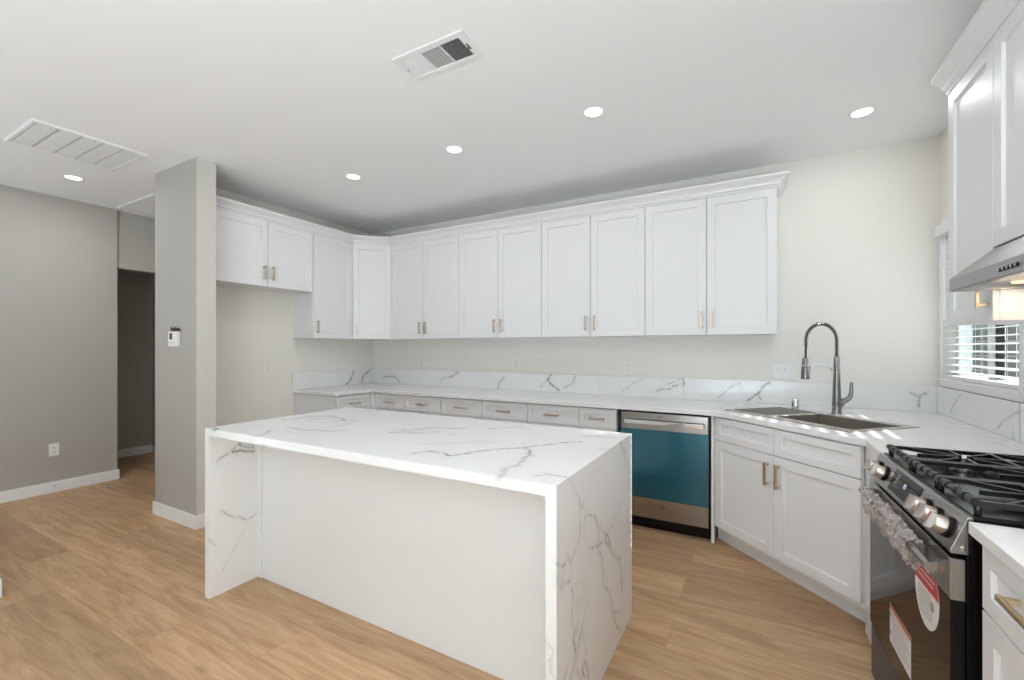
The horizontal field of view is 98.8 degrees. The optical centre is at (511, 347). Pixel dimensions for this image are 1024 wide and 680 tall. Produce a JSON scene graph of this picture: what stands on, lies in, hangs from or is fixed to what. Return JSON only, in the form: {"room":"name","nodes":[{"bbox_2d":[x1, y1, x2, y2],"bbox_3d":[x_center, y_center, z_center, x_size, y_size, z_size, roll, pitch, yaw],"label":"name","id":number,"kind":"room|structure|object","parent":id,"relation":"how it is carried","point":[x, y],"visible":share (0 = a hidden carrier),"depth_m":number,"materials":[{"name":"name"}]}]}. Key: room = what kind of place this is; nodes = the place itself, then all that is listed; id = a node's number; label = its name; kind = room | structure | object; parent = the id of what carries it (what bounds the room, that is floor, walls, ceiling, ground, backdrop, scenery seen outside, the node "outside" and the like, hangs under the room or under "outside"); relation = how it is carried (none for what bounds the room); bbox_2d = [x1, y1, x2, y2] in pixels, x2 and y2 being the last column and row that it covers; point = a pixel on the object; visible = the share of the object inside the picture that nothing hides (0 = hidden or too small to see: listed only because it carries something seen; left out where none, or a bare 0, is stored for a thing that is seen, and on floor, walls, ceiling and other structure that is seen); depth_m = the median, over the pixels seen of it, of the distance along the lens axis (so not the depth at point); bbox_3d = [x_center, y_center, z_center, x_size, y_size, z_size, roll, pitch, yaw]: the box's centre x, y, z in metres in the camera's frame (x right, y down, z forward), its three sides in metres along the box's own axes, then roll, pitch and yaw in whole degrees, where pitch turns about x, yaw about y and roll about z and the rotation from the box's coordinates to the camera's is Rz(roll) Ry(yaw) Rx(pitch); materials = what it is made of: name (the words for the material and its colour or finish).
{"room":"kitchen","nodes":[
{"label":"kitchen","id":0,"kind":"room"},
{"bbox_2d":[0,184,154,491],"bbox_3d":[-4.895,-0.036,3.009,0.120,2.743,7.325,0,0,29],"label":"wall","id":1,"kind":"structure","parent":0,"point":[58,255],"depth_m":4.10,"materials":[{"name":"grey paint"}]},
{"bbox_2d":[49,443,58,456],"bbox_3d":[-4.239,0.941,4.062,0.008,0.115,0.070,0,0,29],"label":"wall outlet","id":2,"kind":"object","parent":1,"relation":"attached to","point":[53,448],"visible":1,"depth_m":4.06,"materials":[{"name":"white plastic"}]},
{"bbox_2d":[0,469,119,502],"bbox_3d":[-5.336,1.285,2.198,0.134,0.100,5.279,0,0,29],"label":"baseboard","id":3,"kind":"structure","parent":1,"relation":"attached to","point":[45,488],"depth_m":4.08,"materials":[{"name":"white paint"}]},
{"bbox_2d":[117,269,154,449],"bbox_3d":[-4.757,-0.036,4.518,1.100,2.743,2.300,0,0,29],"label":"wall","id":4,"kind":"structure","parent":0,"point":[135,290],"depth_m":5.48,"materials":[{"name":"grey paint"}]},
{"bbox_2d":[117,444,154,457],"bbox_3d":[-4.755,1.285,4.574,0.790,0.100,2.000,0,0,29],"label":"baseboard","id":5,"kind":"structure","parent":4,"relation":"attached to","point":[138,450],"depth_m":5.47,"materials":[{"name":"white paint"}]},
{"bbox_2d":[155,157,215,515],"bbox_3d":[-2.571,-0.036,3.448,0.634,2.743,0.135,0,0,29],"label":"wall","id":6,"kind":"structure","parent":0,"point":[185,192],"depth_m":3.33,"materials":[{"name":"grey paint"}]},
{"bbox_2d":[168,327,181,345],"bbox_3d":[-2.583,-0.088,3.362,0.150,0.150,0.028,0,0,29],"label":"thermostat","id":7,"kind":"object","parent":6,"relation":"attached to","point":[173,336],"visible":1,"depth_m":3.35,"materials":[{"name":"white plastic"}]},
{"bbox_2d":[152,501,204,529],"bbox_3d":[-2.075,1.285,4.343,0.662,0.100,2.209,0,0,29],"label":"baseboard","id":8,"kind":"structure","parent":6,"relation":"attached to","point":[189,520],"depth_m":3.33,"materials":[{"name":"white paint"}]},
{"bbox_2d":[216,188,372,425],"bbox_3d":[-2.269,-0.036,4.550,0.096,2.743,2.085,0,0,29],"label":"wall","id":9,"kind":"structure","parent":0,"point":[253,327],"depth_m":4.22,"materials":[{"name":"white paint"}]},
{"bbox_2d":[216,208,312,293],"bbox_3d":[-2.312,-0.858,4.002,0.358,0.615,0.914,0,0,29],"label":"upper cabinet","id":10,"kind":"object","parent":9,"relation":"attached to","point":[252,253],"visible":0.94,"depth_m":3.89,"materials":[{"name":"white paint"}]},
{"bbox_2d":[264,360,270,371],"bbox_3d":[-2.372,0.177,4.255,0.008,0.115,0.070,0,0,29],"label":"wall outlet","id":11,"kind":"object","parent":9,"relation":"attached to","point":[267,363],"visible":1,"depth_m":4.25,"materials":[{"name":"white plastic"}]},
{"bbox_2d":[293,234,351,338],"bbox_3d":[-1.972,-0.632,4.617,0.358,1.065,0.480,0,0,29],"label":"upper cabinet","id":12,"kind":"object","parent":9,"relation":"attached to","point":[325,312],"visible":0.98,"depth_m":4.49,"materials":[{"name":"white paint"}]},
{"bbox_2d":[292,368,372,389],"bbox_3d":[-1.975,0.340,4.958,0.020,0.176,1.084,0,0,29],"label":"backsplash","id":13,"kind":"structure","parent":9,"relation":"attached to","point":[316,379],"depth_m":4.87,"materials":[{"name":"white stone"}]},
{"bbox_2d":[0,452,874,679],"bbox_3d":[-2.825,1.385,2.021,9.500,0.100,7.600,0,0,29],"label":"floor","id":14,"kind":"structure","parent":0,"point":[97,585],"depth_m":2.17,"materials":[{"name":"brown wood"}]},
{"bbox_2d":[295,393,369,414],"bbox_3d":[-1.837,0.898,4.525,0.673,0.874,0.415,0,0,29],"label":"base cabinet","id":15,"kind":"object","parent":14,"relation":"on","point":[304,403],"visible":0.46,"depth_m":4.37,"materials":[{"name":"white paint"}]},
{"bbox_2d":[369,392,405,411],"bbox_3d":[-1.152,0.898,4.724,0.500,0.874,0.633,0,0,29],"label":"base cabinet","id":16,"kind":"object","parent":14,"relation":"on","point":[384,401],"depth_m":4.47,"materials":[{"name":"white paint"}]},
{"bbox_2d":[258,445,544,679],"bbox_3d":[-0.470,0.902,2.370,1.960,0.866,0.645,0,0,29],"label":"panel","id":17,"kind":"object","parent":14,"relation":"on","point":[455,569],"visible":0.53,"depth_m":1.99,"materials":[{"name":"white paint"}]},
{"bbox_2d":[205,407,631,679],"bbox_3d":[-0.522,0.882,2.276,2.038,0.906,0.953,0,0,29],"label":"countertop","id":18,"kind":"structure","parent":17,"relation":"on","point":[584,476],"depth_m":1.92,"materials":[{"name":"white stone"}]},
{"bbox_2d":[404,395,482,419],"bbox_3d":[-0.533,0.898,4.381,0.914,0.874,0.633,0,0,29],"label":"base cabinet","id":19,"kind":"object","parent":14,"relation":"on","point":[440,406],"visible":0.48,"depth_m":4.12,"materials":[{"name":"white paint"}]},
{"bbox_2d":[482,400,579,428],"bbox_3d":[0.267,0.898,3.939,0.914,0.874,0.633,0,0,29],"label":"base cabinet","id":20,"kind":"object","parent":14,"relation":"on","point":[515,412],"visible":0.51,"depth_m":3.67,"materials":[{"name":"white paint"}]},
{"bbox_2d":[292,383,1023,460],"bbox_3d":[0.164,0.446,3.461,5.211,0.034,1.631,0,0,29],"label":"countertop","id":21,"kind":"structure","parent":20,"relation":"on","point":[936,430],"depth_m":2.88,"materials":[{"name":"white stone"}]},
{"bbox_2d":[724,398,919,431],"bbox_3d":[1.841,0.494,2.712,0.513,0.286,0.865,0,0,-16],"label":"sink","id":22,"kind":"object","parent":21,"relation":"in","point":[819,419],"depth_m":2.76,"materials":[{"name":"silver metal"}]},
{"bbox_2d":[777,414,899,429],"bbox_3d":[1.882,0.533,2.564,0.368,0.208,0.482,0,0,-16],"label":"basin","id":23,"kind":"object","parent":22,"relation":"in","point":[847,423],"depth_m":2.69,"materials":[{"name":"silver metal"}]},
{"bbox_2d":[801,322,853,413],"bbox_3d":[2.054,0.130,2.857,0.385,0.598,0.058,0,0,-10],"label":"kitchen faucet","id":24,"kind":"object","parent":21,"relation":"on","point":[838,402],"visible":1,"depth_m":2.85,"materials":[{"name":"grey metal"}]},
{"bbox_2d":[579,407,620,432],"bbox_3d":[0.798,0.898,3.645,0.300,0.874,0.633,0,0,29],"label":"base cabinet","id":25,"kind":"object","parent":14,"relation":"on","point":[590,418],"visible":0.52,"depth_m":3.40,"materials":[{"name":"white paint"}]},
{"bbox_2d":[621,409,710,539],"bbox_3d":[1.211,0.898,3.382,0.616,0.874,0.632,0,0,29],"label":"dishwasher","id":26,"kind":"object","parent":14,"relation":"on","point":[671,452],"visible":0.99,"depth_m":3.12,"materials":[{"name":"blue metal"}]},
{"bbox_2d":[711,416,717,542],"bbox_3d":[1.505,0.898,3.241,0.019,0.874,0.550,0,0,29],"label":"end panel","id":27,"kind":"object","parent":14,"relation":"on","point":[713,527],"visible":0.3,"depth_m":3.00,"materials":[{"name":"white paint"}]},
{"bbox_2d":[715,417,865,621],"bbox_3d":[1.919,0.898,2.537,0.853,0.874,1.306,0,0,-16],"label":"base cabinet","id":28,"kind":"object","parent":14,"relation":"on","point":[789,501],"visible":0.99,"depth_m":2.41,"materials":[{"name":"white paint"}]},
{"bbox_2d":[866,447,876,643],"bbox_3d":[1.598,0.898,1.926,0.020,0.874,0.318,0,0,29],"label":"cabinet filler","id":29,"kind":"object","parent":28,"relation":"attached to","point":[869,454],"visible":0.24,"depth_m":2.02,"materials":[{"name":"white paint"}]},
{"bbox_2d":[858,444,1023,679],"bbox_3d":[1.532,0.856,1.312,0.683,0.958,0.765,0,0,27],"label":"gas range","id":30,"kind":"object","parent":14,"relation":"on","point":[926,608],"visible":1,"depth_m":1.30,"materials":[{"name":"black metal"}]},
{"bbox_2d":[884,453,1023,528],"bbox_3d":[1.575,0.430,1.292,0.582,0.024,0.752,0,0,27],"label":"cooktop","id":31,"kind":"object","parent":30,"relation":"in","point":[992,516],"depth_m":1.28,"materials":[{"name":"black metal"}]},
{"bbox_2d":[982,545,1023,679],"bbox_3d":[1.260,0.898,0.719,0.628,0.874,0.450,0,0,29],"label":"base cabinet","id":32,"kind":"object","parent":14,"relation":"on","point":[1002,589],"visible":0.95,"depth_m":0.98,"materials":[{"name":"white paint"}]},
{"bbox_2d":[969,522,1023,580],"bbox_3d":[1.279,0.444,0.726,0.611,0.030,0.488,0,0,29],"label":"countertop","id":33,"kind":"structure","parent":32,"relation":"on","point":[1006,544],"depth_m":0.98,"materials":[{"name":"white stone"}]},
{"bbox_2d":[0,0,983,233],"bbox_3d":[-2.825,-1.468,2.021,9.500,0.120,7.600,0,0,29],"label":"ceiling","id":34,"kind":"structure","parent":0,"point":[287,99],"depth_m":2.41,"materials":[{"name":"white paint"}]},
{"bbox_2d":[62,174,84,180],"bbox_3d":[-3.621,-1.406,3.626,0.140,0.004,0.140,0,0,29],"label":"recessed light","id":35,"kind":"object","parent":34,"relation":"in","point":[72,177],"visible":1,"depth_m":3.61,"materials":[{"name":"white paint"}]},
{"bbox_2d":[65,175,81,179],"bbox_3d":[-3.621,-1.405,3.626,0.103,0.004,0.103,0,0,29],"label":"diffuser","id":36,"kind":"object","parent":35,"relation":"attached to","point":[72,177],"depth_m":3.61,"materials":[{"name":"white plastic"}]},
{"bbox_2d":[3,118,147,171],"bbox_3d":[-3.045,-1.401,3.079,0.584,0.014,0.584,0,0,29],"label":"ceiling vent","id":37,"kind":"object","parent":34,"relation":"in","point":[35,134],"visible":1,"depth_m":3.03,"materials":[{"name":"white metal"}]},
{"bbox_2d":[117,194,154,215],"bbox_3d":[-3.423,-1.401,4.523,0.750,0.014,0.760,0,0,29],"label":"attic hatch","id":38,"kind":"object","parent":34,"relation":"attached to","point":[145,205],"visible":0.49,"depth_m":4.33,"materials":[{"name":"white paint"}]},
{"bbox_2d":[344,173,361,179],"bbox_3d":[-1.302,-1.406,3.603,0.140,0.004,0.140,0,0,29],"label":"recessed light","id":39,"kind":"object","parent":34,"relation":"in","point":[353,176],"visible":1,"depth_m":3.59,"materials":[{"name":"white paint"}]},
{"bbox_2d":[347,174,359,178],"bbox_3d":[-1.302,-1.405,3.603,0.103,0.004,0.103,0,0,29],"label":"diffuser","id":40,"kind":"object","parent":39,"relation":"attached to","point":[350,176],"depth_m":3.59,"materials":[{"name":"white plastic"}]},
{"bbox_2d":[391,29,484,81],"bbox_3d":[-0.358,-1.397,2.122,0.417,0.022,0.197,0,0,29],"label":"ceiling vent","id":41,"kind":"object","parent":34,"relation":"in","point":[445,53],"visible":1,"depth_m":2.11,"materials":[{"name":"white metal"}]},
{"bbox_2d":[444,145,463,153],"bbox_3d":[-0.408,-1.406,3.108,0.140,0.004,0.140,0,0,29],"label":"recessed light","id":42,"kind":"object","parent":34,"relation":"in","point":[455,149],"visible":1,"depth_m":3.10,"materials":[{"name":"white paint"}]},
{"bbox_2d":[447,146,461,152],"bbox_3d":[-0.408,-1.405,3.108,0.103,0.004,0.103,0,0,29],"label":"diffuser","id":43,"kind":"object","parent":42,"relation":"attached to","point":[451,149],"depth_m":3.10,"materials":[{"name":"white plastic"}]},
{"bbox_2d":[582,105,605,117],"bbox_3d":[0.485,-1.406,2.614,0.140,0.004,0.140,0,0,29],"label":"recessed light","id":44,"kind":"object","parent":34,"relation":"in","point":[592,111],"visible":1,"depth_m":2.60,"materials":[{"name":"white paint"}]},
{"bbox_2d":[585,107,601,116],"bbox_3d":[0.485,-1.405,2.614,0.103,0.004,0.103,0,0,29],"label":"diffuser","id":45,"kind":"object","parent":44,"relation":"attached to","point":[589,111],"depth_m":2.61,"materials":[{"name":"white plastic"}]},
{"bbox_2d":[847,106,876,117],"bbox_3d":[2.088,-1.406,2.619,0.140,0.004,0.140,0,0,29],"label":"recessed light","id":46,"kind":"object","parent":34,"relation":"in","point":[866,110],"visible":1,"depth_m":2.61,"materials":[{"name":"white paint"}]},
{"bbox_2d":[851,108,872,116],"bbox_3d":[2.088,-1.405,2.619,0.103,0.004,0.103,0,0,29],"label":"diffuser","id":47,"kind":"object","parent":46,"relation":"attached to","point":[859,112],"depth_m":2.62,"materials":[{"name":"white plastic"}]},
{"bbox_2d":[373,136,939,385],"bbox_3d":[-1.128,-0.036,5.185,9.405,2.743,0.130,0,0,29],"label":"wall","id":48,"kind":"structure","parent":0,"point":[858,249],"depth_m":3.21,"materials":[{"name":"white paint"}]},
{"bbox_2d":[351,243,406,339],"bbox_3d":[-1.597,-0.632,5.025,0.615,1.065,0.599,0,0,29],"label":"upper cabinet","id":49,"kind":"object","parent":48,"relation":"attached to","point":[371,264],"visible":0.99,"depth_m":4.82,"materials":[{"name":"white paint"}]},
{"bbox_2d":[419,358,423,367],"bbox_3d":[-1.042,0.172,5.057,0.070,0.115,0.008,0,0,29],"label":"wall outlet","id":50,"kind":"object","parent":48,"relation":"attached to","point":[421,360],"visible":1,"depth_m":5.05,"materials":[{"name":"white plastic"}]},
{"bbox_2d":[391,235,471,338],"bbox_3d":[-0.868,-0.632,4.762,0.924,1.065,0.358,0,0,29],"label":"upper cabinet","id":51,"kind":"object","parent":48,"relation":"attached to","point":[424,274],"visible":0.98,"depth_m":4.62,"materials":[{"name":"white paint"}]},
{"bbox_2d":[373,368,598,394],"bbox_3d":[-0.454,0.340,4.725,2.866,0.176,0.019,0,0,29],"label":"backsplash","id":52,"kind":"structure","parent":48,"relation":"attached to","point":[559,383],"depth_m":4.56,"materials":[{"name":"white stone"}]},
{"bbox_2d":[459,223,551,338],"bbox_3d":[-0.063,-0.632,4.316,0.915,1.065,0.358,0,0,29],"label":"upper cabinet","id":53,"kind":"object","parent":48,"relation":"attached to","point":[500,270],"visible":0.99,"depth_m":4.17,"materials":[{"name":"white paint"}]},
{"bbox_2d":[513,358,519,369],"bbox_3d":[0.045,0.163,4.456,0.070,0.115,0.008,0,0,29],"label":"wall outlet","id":54,"kind":"object","parent":48,"relation":"attached to","point":[516,361],"visible":1,"depth_m":4.45,"materials":[{"name":"white plastic"}]},
{"bbox_2d":[542,207,650,337],"bbox_3d":[0.738,-0.632,3.873,0.916,1.065,0.358,0,0,29],"label":"upper cabinet","id":55,"kind":"object","parent":48,"relation":"attached to","point":[593,266],"visible":0.98,"depth_m":3.73,"materials":[{"name":"white paint"}]},
{"bbox_2d":[624,361,631,373],"bbox_3d":[1.034,0.177,3.909,0.070,0.115,0.008,0,0,29],"label":"wall outlet","id":56,"kind":"object","parent":48,"relation":"attached to","point":[627,364],"visible":1,"depth_m":3.91,"materials":[{"name":"white plastic"}]},
{"bbox_2d":[599,375,683,398],"bbox_3d":[1.120,0.340,3.854,0.728,0.176,0.019,0,0,29],"label":"backsplash","id":57,"kind":"structure","parent":48,"relation":"attached to","point":[653,387],"depth_m":3.83,"materials":[{"name":"white stone"}]},
{"bbox_2d":[645,187,776,335],"bbox_3d":[1.536,-0.632,3.432,0.908,1.065,0.358,0,0,29],"label":"upper cabinet","id":58,"kind":"object","parent":48,"relation":"attached to","point":[711,262],"visible":1,"depth_m":3.29,"materials":[{"name":"white paint"}]},
{"bbox_2d":[216,170,789,245],"bbox_3d":[-0.119,-1.171,3.964,4.509,0.080,1.518,0,0,6],"label":"crown molding","id":59,"kind":"structure","parent":58,"relation":"attached to","point":[779,180],"depth_m":3.78,"materials":[{"name":"white paint"}]},
{"bbox_2d":[773,363,790,377],"bbox_3d":[2.054,0.173,3.344,0.116,0.115,0.009,0,0,29],"label":"switch plate","id":60,"kind":"object","parent":48,"relation":"attached to","point":[780,370],"visible":1,"depth_m":3.34,"materials":[{"name":"white plastic"}]},
{"bbox_2d":[684,378,936,412],"bbox_3d":[2.129,0.340,3.296,1.573,0.176,0.019,0,0,29],"label":"backsplash","id":61,"kind":"structure","parent":48,"relation":"attached to","point":[917,398],"depth_m":3.24,"materials":[{"name":"white stone"}]},
{"bbox_2d":[940,127,1023,402],"bbox_3d":[1.125,-0.036,-0.322,0.130,2.743,7.325,0,0,29],"label":"wall","id":62,"kind":"structure","parent":0,"point":[944,136],"depth_m":2.85,"materials":[{"name":"white paint"}]},
{"bbox_2d":[934,218,1018,389],"bbox_3d":[2.587,-0.303,2.443,0.088,0.994,1.000,0,0,29],"label":"window blind","id":63,"kind":"object","parent":62,"relation":"attached to","point":[941,230],"visible":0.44,"depth_m":2.47,"materials":[{"name":"white plastic"}]},
{"bbox_2d":[937,386,1019,441],"bbox_3d":[2.577,0.340,2.459,0.020,0.176,1.049,0,0,29],"label":"backsplash","id":64,"kind":"structure","parent":62,"relation":"attached to","point":[999,416],"depth_m":2.32,"materials":[{"name":"white stone"}]},
{"bbox_2d":[937,378,1023,401],"bbox_3d":[2.593,0.221,2.431,0.077,0.050,1.025,0,0,29],"label":"trim","id":65,"kind":"structure","parent":62,"relation":"attached to","point":[996,391],"depth_m":2.31,"materials":[{"name":"white paint"}]},
{"bbox_2d":[939,237,1023,393],"bbox_3d":[2.575,-0.300,2.441,0.016,1.020,1.035,0,0,29],"label":"trim","id":66,"kind":"structure","parent":62,"relation":"attached to","point":[1021,326],"depth_m":2.86,"materials":[{"name":"white paint"}]},
{"bbox_2d":[948,29,1023,325],"bbox_3d":[1.973,-0.632,1.711,0.351,1.065,0.425,0,0,29],"label":"upper cabinet","id":67,"kind":"object","parent":62,"relation":"attached to","point":[971,100],"visible":0.68,"depth_m":1.76,"materials":[{"name":"white paint"}]},
{"bbox_2d":[949,236,1023,291],"bbox_3d":[1.648,-0.286,1.216,0.438,0.153,0.762,0,0,29],"label":"range hood","id":68,"kind":"object","parent":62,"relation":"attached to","point":[1001,268],"visible":1,"depth_m":1.44,"materials":[{"name":"silver metal"}]},
{"bbox_2d":[1011,280,1023,283],"bbox_3d":[1.738,-0.225,1.488,0.063,0.006,0.063,0,0,20],"label":"lamp","id":69,"kind":"object","parent":68,"relation":"on","point":[1012,281],"depth_m":1.49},
{"bbox_2d":[956,325,1018,383],"bbox_3d":[2.655,-0.285,2.397,0.065,0.990,0.965,0,0,29],"label":"window","id":70,"kind":"structure","parent":62,"relation":"in","point":[992,331],"depth_m":2.42,"materials":[{"name":"white plastic"}]},
{"bbox_2d":[994,0,1023,246],"bbox_3d":[1.685,-0.765,1.191,0.351,0.800,0.762,0,0,29],"label":"upper cabinet","id":71,"kind":"object","parent":62,"relation":"attached to","point":[1009,39],"visible":0.9,"depth_m":1.51,"materials":[{"name":"white paint"}]},
{"bbox_2d":[931,0,1019,95],"bbox_3d":[1.639,-1.171,1.460,0.058,0.080,1.187,0,0,29],"label":"crown molding","id":72,"kind":"structure","parent":71,"relation":"attached to","point":[991,14],"depth_m":1.67,"materials":[{"name":"white paint"}]},
{"bbox_2d":[1020,403,1023,442],"bbox_3d":[1.875,0.340,1.187,0.016,0.176,1.852,0,0,29],"label":"backsplash","id":73,"kind":"structure","parent":62,"relation":"attached to","point":[1021,404],"depth_m":1.99,"materials":[{"name":"white stone"}]},
{"bbox_3d":[-2.828,0.810,2.320,0.125,1.050,0.122,0,0,29],"label":"wall","id":74,"kind":"structure","parent":0,"visible":0},
{"bbox_2d":[0,578,1,597],"bbox_3d":[-2.819,1.285,2.322,0.139,0.100,0.134,0,0,29],"label":"baseboard","id":75,"kind":"structure","parent":74,"relation":"attached to","point":[0,578],"depth_m":2.35,"materials":[{"name":"white paint"}]},
{"label":"outside","id":76,"kind":"structure","parent":0,"visible":0},
{"bbox_3d":[21.924,1.585,7.297,28.700,0.200,46.000,0,0,29],"label":"ground","id":77,"kind":"structure","parent":76,"visible":0},
{"bbox_2d":[971,324,1018,376],"bbox_3d":[9.989,0.233,8.281,0.071,2.505,3.900,0,0,-43],"label":"fence","id":78,"kind":"object","parent":77,"relation":"on","point":[1011,330],"visible":0.02,"depth_m":8.79,"materials":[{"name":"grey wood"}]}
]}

